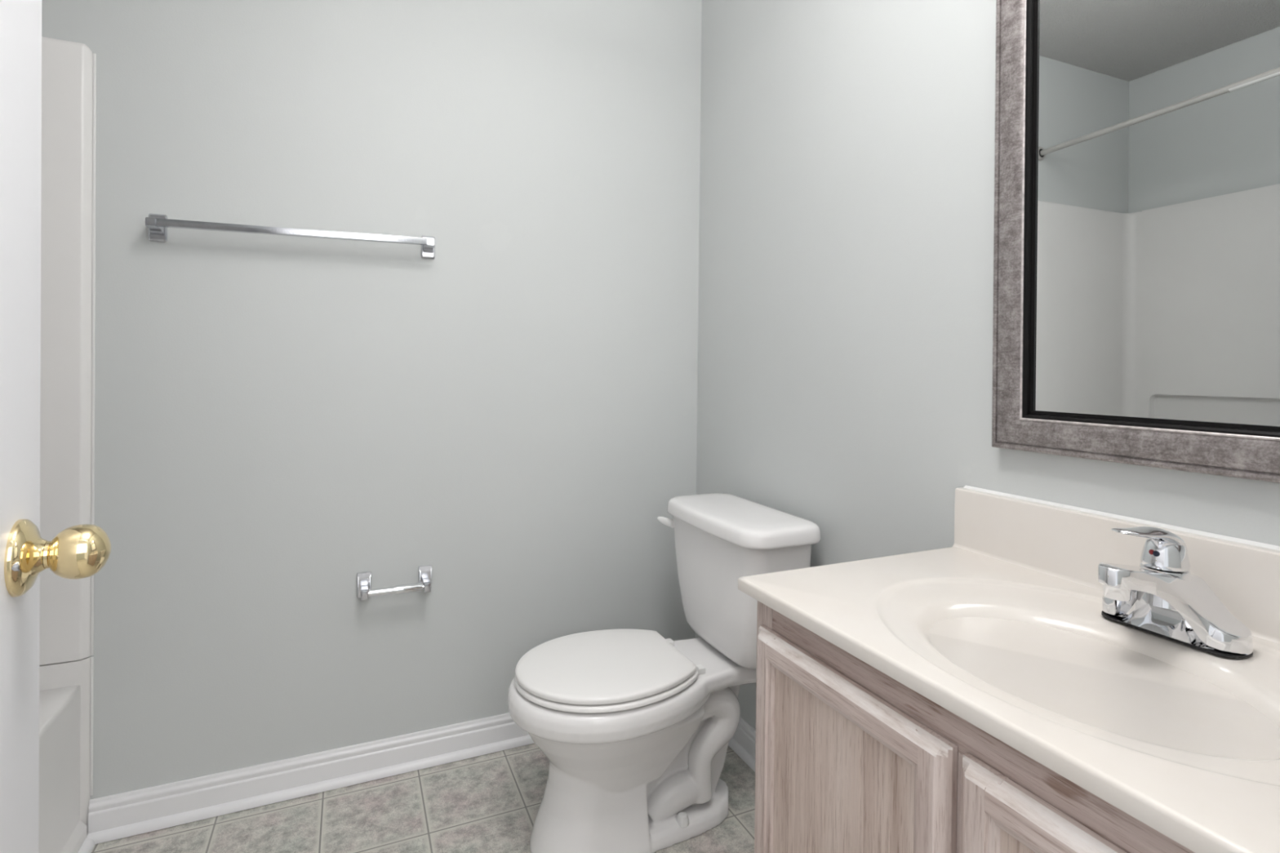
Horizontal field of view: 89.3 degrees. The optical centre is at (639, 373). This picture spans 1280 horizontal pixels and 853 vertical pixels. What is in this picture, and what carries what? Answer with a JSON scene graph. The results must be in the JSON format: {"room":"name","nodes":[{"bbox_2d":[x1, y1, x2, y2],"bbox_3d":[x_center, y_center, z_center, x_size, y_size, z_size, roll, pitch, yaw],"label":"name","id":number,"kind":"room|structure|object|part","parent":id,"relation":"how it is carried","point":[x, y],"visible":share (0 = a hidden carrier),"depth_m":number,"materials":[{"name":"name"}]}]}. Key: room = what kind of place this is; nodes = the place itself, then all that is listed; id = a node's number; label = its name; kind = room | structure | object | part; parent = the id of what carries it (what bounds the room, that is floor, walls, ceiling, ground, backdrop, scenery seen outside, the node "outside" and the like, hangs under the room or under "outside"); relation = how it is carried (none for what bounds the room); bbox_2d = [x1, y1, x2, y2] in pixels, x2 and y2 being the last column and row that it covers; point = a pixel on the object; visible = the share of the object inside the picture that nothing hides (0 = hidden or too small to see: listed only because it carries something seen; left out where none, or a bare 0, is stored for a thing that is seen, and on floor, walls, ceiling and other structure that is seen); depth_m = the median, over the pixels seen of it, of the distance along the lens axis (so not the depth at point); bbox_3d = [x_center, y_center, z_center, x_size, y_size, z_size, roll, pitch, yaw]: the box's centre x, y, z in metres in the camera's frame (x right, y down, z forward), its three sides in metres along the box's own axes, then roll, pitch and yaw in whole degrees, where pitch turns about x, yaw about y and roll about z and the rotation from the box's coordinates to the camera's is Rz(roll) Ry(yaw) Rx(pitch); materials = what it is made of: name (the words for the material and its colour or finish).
{"room":"bathroom","nodes":[
{"label":"bathroom","id":0,"kind":"room"},
{"bbox_2d":[41,0,702,799],"bbox_3d":[-0.891,-0.148,1.678,2.520,2.420,0.100,0,0,-24],"label":"wall","id":1,"kind":"structure","parent":0,"point":[509,412],"depth_m":1.71,"materials":[{"name":"grey paint"}]},
{"bbox_2d":[77,838,94,852],"bbox_3d":[-0.931,1.058,0.775,0.016,0.020,1.486,0,0,-24],"label":"trim","id":2,"kind":"structure","parent":1,"relation":"attached to","point":[88,845],"depth_m":1.44,"materials":[{"name":"white paint"}]},
{"bbox_2d":[145,213,435,258],"bbox_3d":[-0.838,-0.342,1.608,0.638,0.068,0.066,0,0,-24],"label":"towel bar","id":3,"kind":"object","parent":1,"relation":"attached to","point":[157,224],"visible":1,"depth_m":1.56,"materials":[{"name":"silver metal"}]},
{"bbox_3d":[-1.112,-0.339,1.482,0.028,0.031,0.058,0,0,-24],"label":"post","id":4,"kind":"part","parent":3,"relation":"part of","materials":[{"name":"silver metal"}]},
{"bbox_3d":[-0.561,-0.344,1.727,0.028,0.031,0.058,0,0,-24],"label":"post","id":5,"kind":"part","parent":3,"relation":"part of","materials":[{"name":"silver metal"}]},
{"bbox_2d":[88,712,528,833],"bbox_3d":[-0.536,1.020,1.789,1.565,0.090,0.014,0,0,-24],"label":"baseboard","id":6,"kind":"structure","parent":1,"relation":"attached to","point":[123,809],"depth_m":1.63,"materials":[{"name":"white paint"}]},
{"bbox_2d":[86,734,534,844],"bbox_3d":[-0.536,1.054,1.774,1.552,0.019,0.015,0,0,-24],"label":"trim","id":7,"kind":"structure","parent":1,"relation":"attached to","point":[100,837],"depth_m":1.63,"materials":[{"name":"white paint"}]},
{"bbox_2d":[356,564,431,600],"bbox_3d":[-0.643,0.553,1.706,0.187,0.062,0.066,0,0,-24],"label":"toilet paper holder","id":8,"kind":"object","parent":1,"relation":"attached to","point":[364,590],"visible":1,"depth_m":1.69,"materials":[{"name":"silver metal"}]},
{"bbox_3d":[-0.710,0.563,1.668,0.017,0.024,0.049,0,0,-24],"label":"arm","id":9,"kind":"part","parent":8,"relation":"part of","materials":[{"name":"silver metal"}]},
{"bbox_3d":[-0.570,0.564,1.730,0.017,0.024,0.049,0,0,-24],"label":"arm","id":10,"kind":"part","parent":8,"relation":"part of","materials":[{"name":"silver metal"}]},
{"bbox_2d":[91,743,755,852],"bbox_3d":[-0.171,1.122,0.044,2.520,0.080,3.700,0,0,-24],"label":"floor","id":11,"kind":"structure","parent":0,"point":[491,802],"depth_m":1.55,"materials":[{"name":"tile"}]},
{"bbox_2d":[38,657,93,852],"bbox_3d":[-1.283,0.858,0.629,0.759,0.416,1.519,0,0,-24],"label":"bathtub","id":12,"kind":"object","parent":11,"relation":"on","point":[66,689],"visible":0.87,"depth_m":1.40,"materials":[{"name":"white plastic"}]},
{"bbox_2d":[39,36,96,665],"bbox_3d":[-1.274,-0.044,0.622,0.760,1.380,1.519,0,0,-24],"label":"tub surround","id":13,"kind":"object","parent":12,"relation":"on","point":[68,68],"visible":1,"depth_m":1.44,"materials":[{"name":"white plastic"}]},
{"bbox_2d":[507,493,821,852],"bbox_3d":[0.027,0.706,1.551,0.681,0.734,0.456,0,0,-24],"label":"toilet","id":14,"kind":"object","parent":11,"relation":"on","point":[635,728],"visible":0.98,"depth_m":1.46,"materials":[{"name":"white ceramic"}]},
{"bbox_3d":[-0.093,0.669,1.500,0.389,0.017,0.347,0,0,-24],"label":"lid","id":15,"kind":"part","parent":14,"relation":"part of","materials":[{"name":"white plastic"}]},
{"bbox_3d":[-0.089,0.688,1.502,0.397,0.014,0.352,0,0,-24],"label":"seat","id":16,"kind":"part","parent":14,"relation":"part of","materials":[{"name":"white plastic"}]},
{"bbox_3d":[0.021,0.886,1.557,0.678,0.374,0.368,0,0,-24],"label":"bowl","id":17,"kind":"part","parent":14,"relation":"part of","materials":[{"name":"white ceramic"}]},
{"bbox_3d":[0.077,0.408,1.786,0.067,0.026,0.028,1,0,22],"label":"flush lever","id":18,"kind":"part","parent":14,"relation":"part of","materials":[{"name":"white plastic"}]},
{"bbox_3d":[0.240,0.535,1.650,0.193,0.317,0.422,0,0,-24],"label":"tank","id":19,"kind":"part","parent":14,"relation":"part of","materials":[{"name":"white ceramic"}]},
{"bbox_3d":[0.241,0.361,1.637,0.223,0.042,0.447,0,0,-24],"label":"tank lid","id":20,"kind":"part","parent":14,"relation":"part of","materials":[{"name":"white ceramic"}]},
{"bbox_2d":[754,600,1195,852],"bbox_3d":[0.523,0.712,0.746,0.482,0.746,0.721,0,0,-24],"label":"vanity cabinet","id":21,"kind":"object","parent":11,"relation":"on","point":[850,757],"visible":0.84,"depth_m":0.73,"materials":[{"name":"brown wood"}]},
{"bbox_3d":[0.245,0.670,0.810,0.010,0.515,0.262,0,0,-24],"label":"door","id":22,"kind":"part","parent":21,"relation":"part of","materials":[{"name":"brown wood"}]},
{"bbox_3d":[0.244,0.397,0.806,0.018,0.044,0.272,0,0,-24],"label":"door rail","id":23,"kind":"part","parent":21,"relation":"part of","materials":[{"name":"brown wood"}]},
{"bbox_2d":[737,485,1279,852],"bbox_3d":[0.527,0.331,0.744,0.485,0.250,0.762,0,0,-24],"label":"countertop","id":24,"kind":"structure","parent":21,"relation":"on","point":[1003,628],"depth_m":0.76,"materials":[{"name":"beige stone"}]},
{"bbox_2d":[1097,526,1253,657],"bbox_3d":[0.614,0.251,0.783,0.162,0.137,0.151,0,0,-24],"label":"faucet","id":25,"kind":"object","parent":24,"relation":"on","point":[1161,596],"visible":1,"depth_m":0.77,"materials":[{"name":"silver metal"}]},
{"bbox_3d":[0.614,0.210,0.783,0.118,0.054,0.048,0,0,-24],"label":"lever","id":26,"kind":"part","parent":25,"relation":"part of","materials":[{"name":"silver metal"}]},
{"bbox_3d":[0.387,0.674,0.492,0.010,0.515,0.260,0,0,-24],"label":"door","id":27,"kind":"part","parent":21,"relation":"part of","materials":[{"name":"brown wood"}]},
{"bbox_3d":[0.387,0.401,0.488,0.018,0.044,0.271,0,0,-24],"label":"door rail","id":28,"kind":"part","parent":21,"relation":"part of","materials":[{"name":"brown wood"}]},
{"bbox_2d":[694,0,1279,729],"bbox_3d":[0.620,-0.129,1.263,0.100,2.420,1.890,0,0,-24],"label":"wall","id":29,"kind":"structure","parent":0,"point":[846,304],"depth_m":1.43,"materials":[{"name":"grey paint"}]},
{"bbox_2d":[728,737,755,772],"bbox_3d":[0.370,1.065,1.627,0.015,0.019,0.992,0,0,-24],"label":"trim","id":30,"kind":"structure","parent":29,"relation":"attached to","point":[733,744],"depth_m":1.81,"materials":[{"name":"white paint"}]},
{"bbox_2d":[732,716,755,759],"bbox_3d":[0.381,1.031,1.640,0.014,0.090,1.006,0,0,-24],"label":"baseboard","id":31,"kind":"structure","parent":29,"relation":"attached to","point":[744,735],"depth_m":1.81,"materials":[{"name":"white paint"}]},
{"bbox_2d":[952,487,1279,644],"bbox_3d":[0.737,0.266,0.837,0.027,0.107,0.762,0,0,-24],"label":"backsplash","id":32,"kind":"structure","parent":29,"relation":"attached to","point":[1068,544],"depth_m":0.97,"materials":[{"name":"beige stone"}]},
{"bbox_2d":[991,0,1279,483],"bbox_3d":[0.740,-0.345,0.831,0.025,0.948,0.616,0,1,-24],"label":"wall mirror","id":33,"kind":"object","parent":29,"relation":"attached to","point":[1136,313],"visible":1,"depth_m":0.91,"materials":[{"name":"grey metal"}]},
{"bbox_3d":[0.122,0.060,0.071,0.747,2.050,0.115,0,0,-24],"label":"trim","id":34,"kind":"structure","parent":0,"visible":0},
{"bbox_2d":[0,0,111,852],"bbox_3d":[-0.416,0.056,0.306,0.104,2.027,0.712,0,0,-24],"label":"door","id":35,"kind":"structure","parent":34,"relation":"attached to","point":[77,552],"depth_m":0.57,"materials":[{"name":"white paint"}]},
{"bbox_3d":[-0.513,0.163,0.592,0.046,0.049,0.049,0,0,-24],"label":"knob","id":36,"kind":"part","parent":35,"relation":"part of","materials":[{"name":"gold metal"}]}
]}

